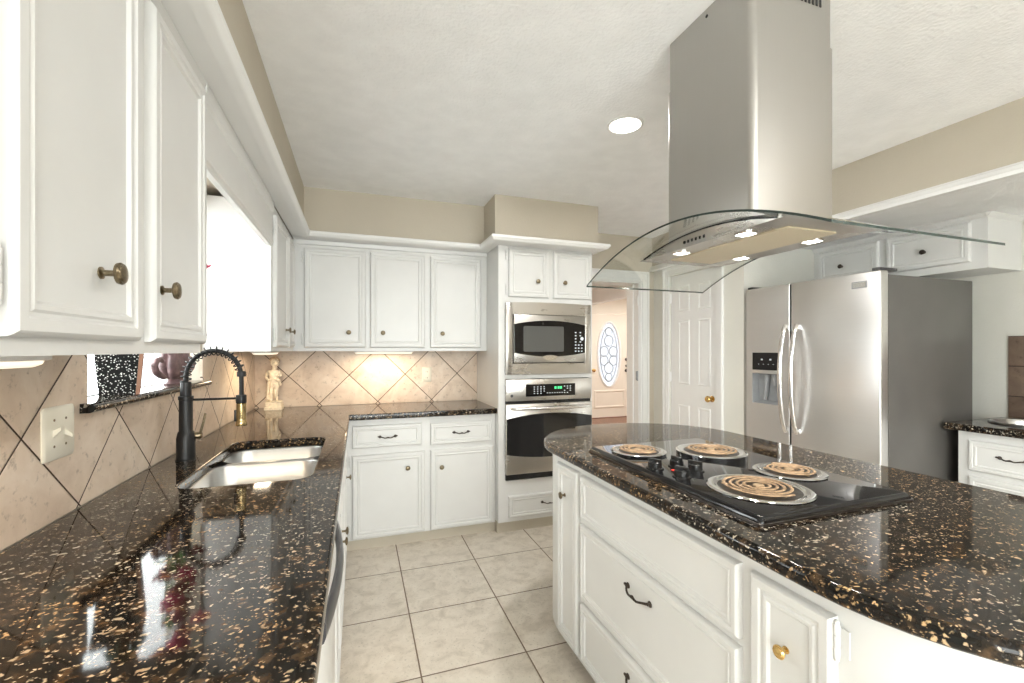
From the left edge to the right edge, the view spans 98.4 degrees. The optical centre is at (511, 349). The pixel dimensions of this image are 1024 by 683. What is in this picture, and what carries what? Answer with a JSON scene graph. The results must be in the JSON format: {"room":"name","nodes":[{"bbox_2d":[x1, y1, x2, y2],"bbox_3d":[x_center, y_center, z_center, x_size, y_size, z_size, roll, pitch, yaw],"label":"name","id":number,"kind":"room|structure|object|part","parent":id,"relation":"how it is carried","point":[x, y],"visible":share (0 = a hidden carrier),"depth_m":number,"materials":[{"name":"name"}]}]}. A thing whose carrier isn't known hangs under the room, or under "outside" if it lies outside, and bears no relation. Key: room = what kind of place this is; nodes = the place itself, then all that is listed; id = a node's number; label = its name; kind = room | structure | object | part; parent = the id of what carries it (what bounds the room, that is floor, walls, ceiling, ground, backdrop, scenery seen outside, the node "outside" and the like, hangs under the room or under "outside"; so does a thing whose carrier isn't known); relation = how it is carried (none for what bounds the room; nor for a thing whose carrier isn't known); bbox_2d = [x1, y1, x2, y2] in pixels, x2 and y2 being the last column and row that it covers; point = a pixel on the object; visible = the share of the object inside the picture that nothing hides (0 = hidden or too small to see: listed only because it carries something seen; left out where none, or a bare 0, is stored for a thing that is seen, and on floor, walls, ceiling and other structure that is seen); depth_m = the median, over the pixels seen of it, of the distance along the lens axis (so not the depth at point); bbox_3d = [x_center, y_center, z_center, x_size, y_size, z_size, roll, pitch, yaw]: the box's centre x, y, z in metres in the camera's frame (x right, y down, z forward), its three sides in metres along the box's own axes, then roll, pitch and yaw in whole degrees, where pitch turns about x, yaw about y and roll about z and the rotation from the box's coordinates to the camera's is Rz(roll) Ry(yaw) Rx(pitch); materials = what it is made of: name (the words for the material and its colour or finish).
{"room":"kitchen","nodes":[
{"label":"kitchen","id":0,"kind":"room"},
{"bbox_2d":[0,194,252,552],"bbox_3d":[-0.872,0.118,0.099,0.139,2.440,6.960,0,0,-19],"label":"wall","id":1,"kind":"structure","parent":0,"point":[195,375],"depth_m":1.57,"materials":[{"name":"beige paint"}]},
{"bbox_2d":[0,0,206,355],"bbox_3d":[-0.755,-0.376,0.513,0.352,0.767,1.466,0,0,-19],"label":"upper cabinet","id":2,"kind":"object","parent":1,"relation":"attached to","point":[103,103],"visible":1,"depth_m":0.74,"materials":[{"name":"white paint"}]},
{"bbox_2d":[0,356,51,368],"bbox_3d":[-0.784,0.018,0.548,0.120,0.021,0.450,0,0,-19],"label":"light","id":3,"kind":"object","parent":2,"relation":"attached to","point":[6,362],"visible":0.9,"depth_m":0.70,"materials":[{"name":"white plastic"}]},
{"bbox_3d":[-0.681,-0.373,0.709,0.019,0.712,0.347,0,0,-19],"label":"door","id":4,"kind":"part","parent":2,"relation":"part of","materials":[{"name":"white paint"}]},
{"bbox_3d":[-0.676,-0.130,0.750,0.035,0.038,0.038,0,0,-19],"label":"knob","id":5,"kind":"part","parent":2,"relation":"part of","materials":[{"name":"gold metal"}]},
{"bbox_3d":[-0.745,-0.130,0.967,0.035,0.038,0.038,0,0,-19],"label":"knob","id":6,"kind":"part","parent":2,"relation":"part of","materials":[{"name":"gold metal"}]},
{"bbox_3d":[-0.812,-0.373,1.083,0.019,0.712,0.341,0,0,-19],"label":"door","id":7,"kind":"part","parent":2,"relation":"part of","materials":[{"name":"white paint"}]},
{"bbox_3d":[-0.630,-0.746,0.557,0.016,0.024,1.466,0,0,-19],"label":"moulding","id":8,"kind":"part","parent":2,"relation":"part of","materials":[{"name":"white paint"}]},
{"bbox_2d":[204,83,273,245],"bbox_3d":[-1.056,-0.645,1.750,0.036,0.226,1.068,0,0,-19],"label":"valance","id":9,"kind":"object","parent":2,"relation":"attached to","point":[230,169],"visible":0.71,"depth_m":1.57,"materials":[{"name":"white paint"}]},
{"bbox_2d":[88,381,164,395],"bbox_3d":[-1.443,-0.260,1.650,0.040,0.865,0.965,0,0,-19],"label":"window","id":10,"kind":"structure","parent":1,"relation":"in","point":[156,383],"depth_m":1.78,"materials":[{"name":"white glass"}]},
{"bbox_2d":[0,352,254,550],"bbox_3d":[-1.213,0.215,1.306,0.010,0.415,4.065,0,0,-19],"label":"wall tiles","id":11,"kind":"structure","parent":1,"relation":"attached to","point":[114,445],"depth_m":1.19,"materials":[{"name":"beige tile"}]},
{"bbox_2d":[40,403,73,463],"bbox_3d":[-1.128,0.206,1.109,0.021,0.132,0.123,0,0,-19],"label":"switch plate","id":12,"kind":"object","parent":11,"relation":"attached to","point":[56,422],"visible":1,"depth_m":1.09,"materials":[{"name":"beige plastic"}]},
{"bbox_2d":[80,380,211,413],"bbox_3d":[-1.363,0.159,1.668,0.123,0.026,1.023,0,0,-19],"label":"window sill","id":13,"kind":"structure","parent":1,"relation":"attached to","point":[95,403],"depth_m":1.42,"materials":[{"name":"stone"}]},
{"bbox_2d":[94,354,143,395],"bbox_3d":[-1.285,-0.165,1.454,0.147,0.622,0.359,0,0,-37],"label":"planter","id":14,"kind":"object","parent":13,"relation":"on","point":[116,374],"visible":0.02,"depth_m":1.42,"materials":[{"name":"ceramic"}]},
{"bbox_3d":[-1.250,0.043,1.490,0.025,0.205,0.119,0,0,-38],"label":"panel","id":15,"kind":"part","parent":14,"relation":"part of","materials":[{"name":"wood"}]},
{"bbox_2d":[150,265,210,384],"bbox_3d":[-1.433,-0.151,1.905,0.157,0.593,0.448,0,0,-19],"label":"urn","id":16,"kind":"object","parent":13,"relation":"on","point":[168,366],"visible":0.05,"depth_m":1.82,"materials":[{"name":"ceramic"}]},
{"bbox_3d":[-1.392,0.073,1.740,0.025,0.095,0.109,0,0,-19],"label":"handle","id":17,"kind":"part","parent":16,"relation":"part of","materials":[{"name":"ceramic"}]},
{"bbox_2d":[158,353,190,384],"bbox_3d":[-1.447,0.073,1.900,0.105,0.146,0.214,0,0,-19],"label":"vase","id":18,"kind":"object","parent":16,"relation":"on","point":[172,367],"depth_m":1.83,"materials":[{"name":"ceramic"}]},
{"bbox_2d":[202,195,295,351],"bbox_3d":[-1.534,-0.376,2.743,0.348,0.767,1.119,0,0,-19],"label":"upper cabinet","id":19,"kind":"object","parent":1,"relation":"attached to","point":[251,283],"visible":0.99,"depth_m":2.22,"materials":[{"name":"white paint"}]},
{"bbox_2d":[250,351,279,354],"bbox_3d":[-1.555,0.018,2.794,0.100,0.021,0.400,0,0,-19],"label":"light","id":20,"kind":"object","parent":19,"relation":"attached to","point":[275,352],"visible":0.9,"depth_m":2.62,"materials":[{"name":"white plastic"}]},
{"bbox_3d":[-1.308,-0.362,2.509,0.019,0.690,0.420,0,0,-19],"label":"door","id":21,"kind":"part","parent":19,"relation":"part of","materials":[{"name":"white paint"}]},
{"bbox_3d":[-1.433,-0.362,2.866,0.019,0.690,0.245,0,0,-19],"label":"door","id":22,"kind":"part","parent":19,"relation":"part of","materials":[{"name":"white paint"}]},
{"bbox_2d":[207,0,597,243],"bbox_3d":[-0.055,-0.948,1.710,2.463,0.309,4.065,0,0,-19],"label":"wall","id":23,"kind":"structure","parent":0,"point":[327,210],"depth_m":3.15,"materials":[{"name":"beige paint"}]},
{"bbox_2d":[161,0,610,254],"bbox_3d":[0.141,-0.774,1.775,2.135,0.038,4.060,0,0,-19],"label":"trim","id":24,"kind":"structure","parent":23,"relation":"attached to","point":[208,14],"depth_m":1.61,"materials":[{"name":"white wood"}]},
{"bbox_2d":[254,233,653,422],"bbox_3d":[-0.275,0.118,3.889,3.481,2.440,0.195,0,0,-19],"label":"wall","id":25,"kind":"structure","parent":0,"point":[629,259],"depth_m":4.29,"materials":[{"name":"beige paint"}]},
{"bbox_2d":[255,351,476,407],"bbox_3d":[-1.087,0.215,3.497,1.668,0.415,0.010,0,0,-19],"label":"wall tiles","id":26,"kind":"structure","parent":25,"relation":"attached to","point":[308,378],"depth_m":3.47,"materials":[{"name":"beige tile"}]},
{"bbox_2d":[422,367,430,381],"bbox_3d":[-0.699,0.201,3.623,0.074,0.121,0.008,0,0,-19],"label":"outlet","id":27,"kind":"object","parent":26,"relation":"attached to","point":[426,371],"visible":1,"depth_m":3.62,"materials":[{"name":"beige plastic"}]},
{"bbox_2d":[293,239,486,350],"bbox_3d":[-0.892,-0.376,3.376,1.376,0.767,0.345,0,0,-19],"label":"upper cabinet","id":28,"kind":"object","parent":25,"relation":"attached to","point":[349,296],"visible":1,"depth_m":3.22,"materials":[{"name":"white paint"}]},
{"bbox_3d":[-1.240,-0.361,3.105,0.404,0.688,0.019,0,0,-19],"label":"door","id":29,"kind":"part","parent":28,"relation":"part of","materials":[{"name":"white paint"}]},
{"bbox_2d":[354,351,412,353],"bbox_3d":[-0.970,0.018,3.347,0.430,0.021,0.120,0,0,-19],"label":"light","id":30,"kind":"object","parent":28,"relation":"attached to","point":[356,352],"visible":1,"depth_m":3.30,"materials":[{"name":"white plastic"}]},
{"bbox_3d":[-0.837,-0.743,3.248,1.355,0.031,0.014,0,0,-19],"label":"moulding","id":31,"kind":"part","parent":28,"relation":"part of","materials":[{"name":"white paint"}]},
{"bbox_3d":[-0.838,-0.361,3.246,0.391,0.688,0.019,0,0,-19],"label":"door","id":32,"kind":"part","parent":28,"relation":"part of","materials":[{"name":"white paint"}]},
{"bbox_3d":[-0.429,-0.361,3.388,0.395,0.688,0.019,0,0,-19],"label":"door","id":33,"kind":"part","parent":28,"relation":"part of","materials":[{"name":"white paint"}]},
{"bbox_2d":[592,279,639,422],"bbox_3d":[0.851,0.338,4.280,0.763,2.000,0.200,0,0,-19],"label":"trim","id":34,"kind":"structure","parent":25,"relation":"attached to","point":[633,311],"depth_m":4.38,"materials":[{"name":"white wood"}]},
{"bbox_2d":[592,268,649,422],"bbox_3d":[0.856,0.288,4.268,0.963,2.100,0.222,0,0,-19],"label":"trim","id":35,"kind":"structure","parent":25,"relation":"attached to","point":[643,278],"depth_m":4.31,"materials":[{"name":"white wood"}]},
{"bbox_2d":[339,417,626,682],"bbox_3d":[1.732,1.378,3.145,7.060,0.080,11.000,0,0,-19],"label":"floor","id":36,"kind":"structure","parent":0,"point":[476,607],"depth_m":2.24,"materials":[{"name":"tile"}]},
{"bbox_2d":[211,444,351,682],"bbox_3d":[-1.108,0.901,2.060,0.662,0.874,1.620,0,0,-19],"label":"base cabinet","id":37,"kind":"object","parent":36,"relation":"on","point":[342,512],"visible":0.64,"depth_m":1.86,"materials":[{"name":"white paint"}]},
{"bbox_2d":[0,400,496,682],"bbox_3d":[-0.418,0.444,1.577,1.667,0.040,4.054,0,0,-19],"label":"countertop","id":38,"kind":"structure","parent":37,"relation":"on","point":[155,578],"depth_m":0.83,"materials":[{"name":"stone"}]},
{"bbox_2d":[175,346,246,461],"bbox_3d":[-1.173,0.204,1.730,0.240,0.439,0.066,0,0,-19],"label":"faucet","id":39,"kind":"object","parent":38,"relation":"on","point":[186,437],"visible":0.99,"depth_m":1.70,"materials":[{"name":"black metal"}]},
{"bbox_3d":[-1.219,0.297,1.727,0.042,0.100,0.028,0,0,-19],"label":"lever","id":40,"kind":"part","parent":39,"relation":"part of","materials":[{"name":"gold metal"}]},
{"bbox_3d":[-1.152,0.195,1.738,0.190,0.032,0.037,0,0,-19],"label":"docking arm","id":41,"kind":"part","parent":39,"relation":"part of","materials":[{"name":"black metal"}]},
{"bbox_2d":[188,445,322,488],"bbox_3d":[-0.972,0.560,1.753,0.395,0.195,0.748,0,0,-19],"label":"sink","id":42,"kind":"object","parent":38,"relation":"in","point":[249,466],"visible":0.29,"depth_m":1.85,"materials":[{"name":"metal"}]},
{"bbox_2d":[264,356,283,409],"bbox_3d":[-1.702,0.234,3.161,0.116,0.379,0.090,0,0,-19],"label":"statuette","id":43,"kind":"object","parent":38,"relation":"on","point":[273,384],"visible":1,"depth_m":3.14,"materials":[{"name":"beige stone"}]},
{"bbox_2d":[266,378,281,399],"bbox_3d":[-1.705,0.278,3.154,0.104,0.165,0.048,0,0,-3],"label":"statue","id":44,"kind":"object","parent":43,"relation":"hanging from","point":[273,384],"depth_m":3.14,"materials":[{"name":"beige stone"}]},
{"bbox_3d":[-0.648,0.574,1.633,0.019,0.148,0.410,0,0,-19],"label":"drawer","id":45,"kind":"part","parent":37,"relation":"part of","materials":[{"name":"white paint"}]},
{"bbox_3d":[-0.648,0.970,1.633,0.019,0.567,0.410,0,0,-19],"label":"door","id":46,"kind":"part","parent":37,"relation":"part of","materials":[{"name":"white paint"}]},
{"bbox_3d":[-0.793,0.970,2.048,0.019,0.567,0.410,0,0,-19],"label":"door","id":47,"kind":"part","parent":37,"relation":"part of","materials":[{"name":"white paint"}]},
{"bbox_3d":[-0.793,0.574,2.048,0.019,0.148,0.410,0,0,-19],"label":"drawer","id":48,"kind":"part","parent":37,"relation":"part of","materials":[{"name":"white paint"}]},
{"bbox_3d":[-0.954,0.970,2.511,0.019,0.567,0.470,0,0,-19],"label":"door","id":49,"kind":"part","parent":37,"relation":"part of","materials":[{"name":"white paint"}]},
{"bbox_3d":[-0.954,0.574,2.511,0.019,0.148,0.470,0,0,-19],"label":"drawer","id":50,"kind":"part","parent":37,"relation":"part of","materials":[{"name":"white paint"}]},
{"bbox_2d":[318,520,343,682],"bbox_3d":[-0.727,0.902,1.002,0.645,0.872,0.620,0,0,-19],"label":"dishwasher","id":51,"kind":"object","parent":36,"relation":"on","point":[326,674],"visible":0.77,"depth_m":1.04,"materials":[{"name":"white paint"}]},
{"bbox_3d":[-0.469,0.851,1.091,0.032,0.765,0.620,0,0,-19],"label":"door","id":52,"kind":"part","parent":51,"relation":"part of","materials":[{"name":"white paint"}]},
{"bbox_3d":[-0.442,0.538,1.101,0.041,0.051,0.543,0,0,-19],"label":"handle","id":53,"kind":"part","parent":51,"relation":"part of","materials":[{"name":"silver metal"}]},
{"bbox_2d":[346,414,494,550],"bbox_3d":[-0.696,0.901,3.321,1.041,0.874,0.577,0,0,-19],"label":"base cabinet","id":54,"kind":"object","parent":36,"relation":"on","point":[419,478],"visible":0.99,"depth_m":3.07,"materials":[{"name":"white paint"}]},
{"bbox_3d":[-0.844,0.581,3.000,0.456,0.150,0.019,0,0,-19],"label":"drawer","id":55,"kind":"part","parent":54,"relation":"part of","materials":[{"name":"white paint"}]},
{"bbox_3d":[-0.833,0.981,3.004,0.478,0.558,0.019,0,0,-19],"label":"door","id":56,"kind":"part","parent":54,"relation":"part of","materials":[{"name":"white paint"}]},
{"bbox_3d":[-0.361,0.589,3.168,0.448,0.154,0.019,0,0,-19],"label":"drawer","id":57,"kind":"part","parent":54,"relation":"part of","materials":[{"name":"white paint"}]},
{"bbox_3d":[-0.356,0.979,3.170,0.458,0.562,0.019,0,0,-19],"label":"door","id":58,"kind":"part","parent":54,"relation":"part of","materials":[{"name":"white paint"}]},
{"bbox_2d":[477,245,591,532],"bbox_3d":[0.170,0.289,3.586,0.764,2.097,0.648,0,0,-19],"label":"tall cabinet","id":59,"kind":"object","parent":36,"relation":"on","point":[514,273],"visible":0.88,"depth_m":3.28,"materials":[{"name":"white paint"}]},
{"bbox_3d":[0.124,-0.565,3.263,0.319,0.355,0.019,0,0,-19],"label":"door","id":60,"kind":"part","parent":59,"relation":"part of","materials":[{"name":"white paint"}]},
{"bbox_3d":[0.291,1.143,3.321,0.672,0.160,0.019,0,0,-19],"label":"drawer","id":61,"kind":"part","parent":59,"relation":"part of","materials":[{"name":"white paint"}]},
{"bbox_2d":[505,302,590,374],"bbox_3d":[0.206,-0.086,3.518,0.691,0.532,0.492,0,0,-19],"label":"microwave","id":62,"kind":"object","parent":59,"relation":"in","point":[540,338],"visible":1,"depth_m":3.28,"materials":[{"name":"metal"}]},
{"bbox_3d":[0.283,-0.083,3.304,0.579,0.350,0.026,0,0,-19],"label":"door","id":63,"kind":"part","parent":62,"relation":"part of","materials":[{"name":"metal"}]},
{"bbox_3d":[0.287,-0.084,3.290,0.575,0.268,0.004,0,0,-19],"label":"door glass","id":64,"kind":"part","parent":62,"relation":"part of","materials":[{"name":"black glass"}]},
{"bbox_2d":[505,377,591,480],"bbox_3d":[0.200,0.580,3.536,0.692,0.734,0.654,0,0,-19],"label":"wall oven","id":65,"kind":"object","parent":59,"relation":"in","point":[535,408],"visible":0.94,"depth_m":3.25,"materials":[{"name":"metal"}]},
{"bbox_3d":[0.280,0.293,3.308,0.692,0.158,0.028,0,0,-19],"label":"control panel","id":66,"kind":"part","parent":65,"relation":"part of","materials":[{"name":"metal"}]},
{"bbox_3d":[0.287,0.628,3.286,0.688,0.324,0.003,0,0,-19],"label":"door glass","id":67,"kind":"part","parent":65,"relation":"part of","materials":[{"name":"black glass"}]},
{"bbox_3d":[0.297,0.423,3.258,0.640,0.024,0.065,0,0,-19],"label":"handle","id":68,"kind":"part","parent":65,"relation":"part of","materials":[{"name":"metal"}]},
{"bbox_3d":[0.462,-0.565,3.381,0.320,0.355,0.019,0,0,-19],"label":"door","id":69,"kind":"part","parent":59,"relation":"part of","materials":[{"name":"white paint"}]},
{"bbox_2d":[553,454,1023,682],"bbox_3d":[0.832,0.900,1.563,0.981,0.876,1.991,0,0,-19],"label":"base cabinet","id":70,"kind":"object","parent":36,"relation":"on","point":[641,594],"visible":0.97,"depth_m":1.18,"materials":[{"name":"white paint"}]},
{"bbox_3d":[0.215,0.625,1.901,0.027,0.030,0.030,0,0,-19],"label":"knob","id":71,"kind":"part","parent":70,"relation":"part of","materials":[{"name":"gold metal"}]},
{"bbox_3d":[0.237,0.867,1.881,0.019,0.742,0.193,0,0,-19],"label":"door","id":72,"kind":"part","parent":70,"relation":"part of","materials":[{"name":"white paint"}]},
{"bbox_3d":[0.405,1.124,1.400,0.019,0.228,0.778,0,0,-19],"label":"drawer","id":73,"kind":"part","parent":70,"relation":"part of","materials":[{"name":"white paint"}]},
{"bbox_3d":[0.387,1.076,1.398,0.032,0.020,0.146,0,0,-19],"label":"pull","id":74,"kind":"part","parent":70,"relation":"part of","materials":[{"name":"brown metal"}]},
{"bbox_3d":[0.387,0.776,1.398,0.032,0.020,0.146,0,0,-19],"label":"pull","id":75,"kind":"part","parent":70,"relation":"part of","materials":[{"name":"brown metal"}]},
{"bbox_3d":[0.405,0.842,1.400,0.019,0.292,0.778,0,0,-19],"label":"drawer","id":76,"kind":"part","parent":70,"relation":"part of","materials":[{"name":"white paint"}]},
{"bbox_3d":[0.405,0.587,1.400,0.019,0.178,0.778,0,0,-19],"label":"drawer","id":77,"kind":"part","parent":70,"relation":"part of","materials":[{"name":"white paint"}]},
{"bbox_3d":[0.559,0.625,0.917,0.026,0.028,0.028,0,0,-19],"label":"knob","id":78,"kind":"part","parent":70,"relation":"part of","materials":[{"name":"gold metal"}]},
{"bbox_2d":[543,423,1023,668],"bbox_3d":[0.851,0.443,1.570,1.024,0.038,2.075,0,0,-19],"label":"countertop","id":79,"kind":"structure","parent":70,"relation":"on","point":[944,566],"depth_m":0.99,"materials":[{"name":"stone"}]},
{"bbox_2d":[589,438,913,526],"bbox_3d":[0.727,0.397,1.548,0.574,0.054,0.843,0,0,-19],"label":"cooktop","id":80,"kind":"object","parent":79,"relation":"in","point":[760,490],"visible":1,"depth_m":1.34,"materials":[{"name":"black glass"}]},
{"bbox_3d":[0.487,0.391,1.506,0.058,0.024,0.058,0,0,-19],"label":"control knob","id":81,"kind":"part","parent":80,"relation":"part of","materials":[{"name":"black plastic"}]},
{"bbox_3d":[0.572,0.391,1.536,0.058,0.024,0.058,0,0,-19],"label":"control knob","id":82,"kind":"part","parent":80,"relation":"part of","materials":[{"name":"black plastic"}]},
{"bbox_3d":[0.540,0.391,1.406,0.058,0.024,0.058,0,0,-19],"label":"control knob","id":83,"kind":"part","parent":80,"relation":"part of","materials":[{"name":"black plastic"}]},
{"bbox_3d":[0.613,0.391,1.479,0.058,0.024,0.058,0,0,-19],"label":"control knob","id":84,"kind":"part","parent":80,"relation":"part of","materials":[{"name":"black plastic"}]},
{"bbox_3d":[0.574,0.869,0.915,0.019,0.738,0.185,0,0,-19],"label":"door","id":85,"kind":"part","parent":70,"relation":"part of","materials":[{"name":"white paint"}]},
{"bbox_2d":[746,267,971,481],"bbox_3d":[2.269,0.436,3.010,0.935,1.803,0.903,0,0,-19],"label":"refrigerator","id":86,"kind":"object","parent":36,"relation":"on","point":[872,366],"visible":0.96,"depth_m":2.65,"materials":[{"name":"silver metal"}]},
{"bbox_3d":[1.829,0.081,3.153,0.052,0.124,0.224,0,0,-19],"label":"dispenser panel","id":87,"kind":"part","parent":86,"relation":"part of","materials":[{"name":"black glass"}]},
{"bbox_3d":[1.840,0.415,3.150,0.068,1.725,0.356,0,0,-19],"label":"door","id":88,"kind":"part","parent":86,"relation":"part of","materials":[{"name":"metal"}]},
{"bbox_3d":[1.823,0.192,2.982,0.075,0.730,0.031,0,0,-19],"label":"handle","id":89,"kind":"part","parent":86,"relation":"part of","materials":[{"name":"metal"}]},
{"bbox_3d":[1.849,0.192,2.907,0.075,0.730,0.031,0,0,-19],"label":"handle","id":90,"kind":"part","parent":86,"relation":"part of","materials":[{"name":"metal"}]},
{"bbox_3d":[1.990,0.415,2.720,0.068,1.725,0.539,0,0,-19],"label":"door","id":91,"kind":"part","parent":86,"relation":"part of","materials":[{"name":"metal"}]},
{"bbox_2d":[958,430,1023,496],"bbox_3d":[3.139,0.901,1.768,0.588,0.874,1.875,0,0,-19],"label":"base cabinet","id":92,"kind":"object","parent":36,"relation":"on","point":[993,462],"visible":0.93,"depth_m":2.43,"materials":[{"name":"white paint"}]},
{"bbox_2d":[944,417,1023,438],"bbox_3d":[3.139,0.444,1.784,0.578,0.040,1.945,0,0,-19],"label":"countertop","id":93,"kind":"structure","parent":92,"relation":"on","point":[982,426],"depth_m":2.47,"materials":[{"name":"stone"}]},
{"bbox_2d":[988,418,1023,427],"bbox_3d":[2.953,0.482,2.468,0.349,0.141,0.416,0,0,-19],"label":"bar sink","id":94,"kind":"object","parent":93,"relation":"in","point":[1002,421],"visible":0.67,"depth_m":2.63,"materials":[{"name":"metal"}]},
{"bbox_3d":[2.680,0.597,2.310,0.019,0.173,0.450,0,0,-19],"label":"drawer","id":95,"kind":"part","parent":92,"relation":"part of","materials":[{"name":"white paint"}]},
{"bbox_3d":[2.680,0.983,2.310,0.019,0.540,0.450,0,0,-19],"label":"door","id":96,"kind":"part","parent":92,"relation":"part of","materials":[{"name":"white paint"}]},
{"bbox_3d":[2.648,0.586,2.346,0.032,0.020,0.131,0,0,-19],"label":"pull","id":97,"kind":"part","parent":92,"relation":"part of","materials":[{"name":"brown metal"}]},
{"bbox_2d":[592,299,626,314],"bbox_3d":[0.983,0.118,8.581,4.900,2.440,0.240,0,0,-19],"label":"wall","id":98,"kind":"structure","parent":0,"point":[619,304],"depth_m":8.81,"materials":[{"name":"beige paint"}]},
{"bbox_2d":[592,314,626,417],"bbox_3d":[1.932,0.308,8.775,0.912,2.036,0.109,0,0,-19],"label":"door","id":99,"kind":"structure","parent":98,"relation":"in","point":[609,331],"depth_m":8.80,"materials":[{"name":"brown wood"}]},
{"bbox_3d":[1.921,0.088,8.806,0.514,1.274,0.008,0,0,-19],"label":"oval glass","id":100,"kind":"part","parent":99,"relation":"part of","materials":[{"name":"white glass"}]},
{"bbox_3d":[1.928,0.088,8.785,0.562,1.322,0.044,0,0,-19],"label":"oval frame","id":101,"kind":"part","parent":99,"relation":"part of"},
{"bbox_3d":[1.940,0.971,8.781,0.700,0.355,0.014,0,0,-19],"label":"panel","id":102,"kind":"part","parent":99,"relation":"part of","materials":[{"name":"white wood"}]},
{"bbox_2d":[592,309,626,314],"bbox_3d":[1.932,0.272,8.773,1.080,2.132,0.020,0,0,-19],"label":"trim","id":103,"kind":"structure","parent":98,"relation":"attached to","point":[594,311],"depth_m":8.76,"materials":[{"name":"beige wood"}]},
{"bbox_2d":[592,416,626,418],"bbox_3d":[1.939,1.332,8.755,0.920,0.012,0.060,0,0,-19],"label":"trim","id":104,"kind":"structure","parent":98,"relation":"attached to","point":[613,416],"depth_m":8.72,"materials":[{"name":"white wood"}]},
{"bbox_2d":[242,0,1023,289],"bbox_3d":[1.732,-1.152,3.145,7.060,0.100,11.000,0,0,-19],"label":"ceiling","id":105,"kind":"structure","parent":0,"point":[469,102],"depth_m":1.85,"materials":[{"name":"white paint"}]},
{"bbox_2d":[592,285,626,304],"bbox_3d":[2.032,-0.982,6.860,0.150,0.240,3.700,0,0,-19],"label":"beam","id":106,"kind":"structure","parent":105,"relation":"attached to","point":[602,295],"depth_m":7.69,"materials":[{"name":"beige paint"}]},
{"bbox_2d":[607,115,643,134],"bbox_3d":[0.554,-1.099,2.165,0.176,0.007,0.176,0,0,-19],"label":"recessed light","id":107,"kind":"object","parent":105,"relation":"in","point":[629,124],"visible":1,"depth_m":2.16,"materials":[{"name":"white plastic"}]},
{"bbox_2d":[587,0,1004,292],"bbox_3d":[0.765,-0.680,1.471,0.607,0.844,1.014,0,0,-19],"label":"range hood","id":108,"kind":"object","parent":105,"relation":"attached to","point":[750,94],"visible":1,"depth_m":1.33,"materials":[{"name":"metal"}]},
{"bbox_2d":[758,249,813,287],"bbox_3d":[2.321,0.263,3.598,0.950,2.150,0.100,0,0,-19],"label":"wall niche","id":109,"kind":"object","parent":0,"point":[797,265],"visible":0.07,"depth_m":3.49,"materials":[{"name":"white paint"}]},
{"bbox_2d":[652,97,1023,434],"bbox_3d":[2.522,0.118,1.333,0.160,2.440,6.860,0,0,-19],"label":"wall","id":110,"kind":"structure","parent":0,"point":[992,139],"depth_m":2.45,"materials":[{"name":"beige paint"}]},
{"bbox_2d":[669,267,715,428],"bbox_3d":[1.573,0.322,3.877,0.099,2.016,0.581,0,0,-19],"label":"door","id":111,"kind":"structure","parent":110,"relation":"in","point":[692,376],"depth_m":3.87,"materials":[{"name":"white wood"}]},
{"bbox_3d":[1.632,0.406,3.655,0.064,0.054,0.054,0,0,-19],"label":"knob","id":112,"kind":"part","parent":111,"relation":"part of","materials":[{"name":"gold metal"}]},
{"bbox_2d":[662,265,723,430],"bbox_3d":[1.561,0.286,3.869,0.027,2.103,0.730,0,0,-19],"label":"trim","id":113,"kind":"structure","parent":110,"relation":"attached to","point":[679,269],"depth_m":3.74,"materials":[{"name":"white wood"}]},
{"bbox_2d":[649,161,1023,271],"bbox_3d":[2.462,-0.794,1.207,0.036,0.055,6.660,0,0,-19],"label":"trim","id":114,"kind":"structure","parent":110,"relation":"attached to","point":[1015,169],"depth_m":2.21,"materials":[{"name":"white wood"}]},
{"bbox_2d":[800,174,1023,249],"bbox_3d":[3.067,-1.007,1.470,1.240,0.390,6.960,0,0,-19],"label":"ceiling","id":115,"kind":"structure","parent":0,"point":[1005,195],"depth_m":2.54,"materials":[{"name":"white paint"}]},
{"bbox_2d":[951,221,1023,419],"bbox_3d":[3.158,0.263,2.868,0.150,2.150,4.380,0,0,-19],"label":"wall","id":116,"kind":"structure","parent":0,"point":[997,299],"depth_m":2.83,"materials":[{"name":"white paint"}]},
{"bbox_2d":[812,211,1023,279],"bbox_3d":[2.777,-0.649,3.135,0.390,0.324,1.073,0,0,-19],"label":"upper cabinet","id":117,"kind":"object","parent":116,"relation":"attached to","point":[912,254],"visible":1,"depth_m":2.82,"materials":[{"name":"white paint"}]},
{"bbox_3d":[2.532,-0.652,3.343,0.019,0.240,0.430,0,0,-19],"label":"door","id":118,"kind":"part","parent":117,"relation":"part of","materials":[{"name":"white paint"}]},
{"bbox_3d":[2.784,-0.798,3.137,0.369,0.026,1.073,0,0,-19],"label":"cornice","id":119,"kind":"part","parent":117,"relation":"part of","materials":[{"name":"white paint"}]},
{"bbox_3d":[2.693,-0.652,2.880,0.019,0.240,0.450,0,0,-19],"label":"door","id":120,"kind":"part","parent":117,"relation":"part of","materials":[{"name":"white paint"}]},
{"bbox_2d":[1008,336,1023,418],"bbox_3d":[3.452,0.168,1.779,0.010,0.510,2.090,0,0,-19],"label":"wall tiles","id":121,"kind":"structure","parent":116,"relation":"attached to","point":[1015,343],"depth_m":2.73,"materials":[{"name":"beige tile"}]},
{"label":"outside","id":122,"kind":"structure","parent":0,"visible":0},
{"bbox_3d":[-16.217,1.498,-0.353,29.139,0.080,70.000,0,0,-19],"label":"ground","id":123,"kind":"structure","parent":122,"visible":0},
{"bbox_2d":[88,356,165,392],"bbox_3d":[-8.382,0.773,8.729,0.110,1.370,26.080,0,0,-19],"label":"fence","id":124,"kind":"object","parent":123,"relation":"on","point":[91,372],"visible":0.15,"depth_m":10.88,"materials":[{"name":"paint"}]}
]}

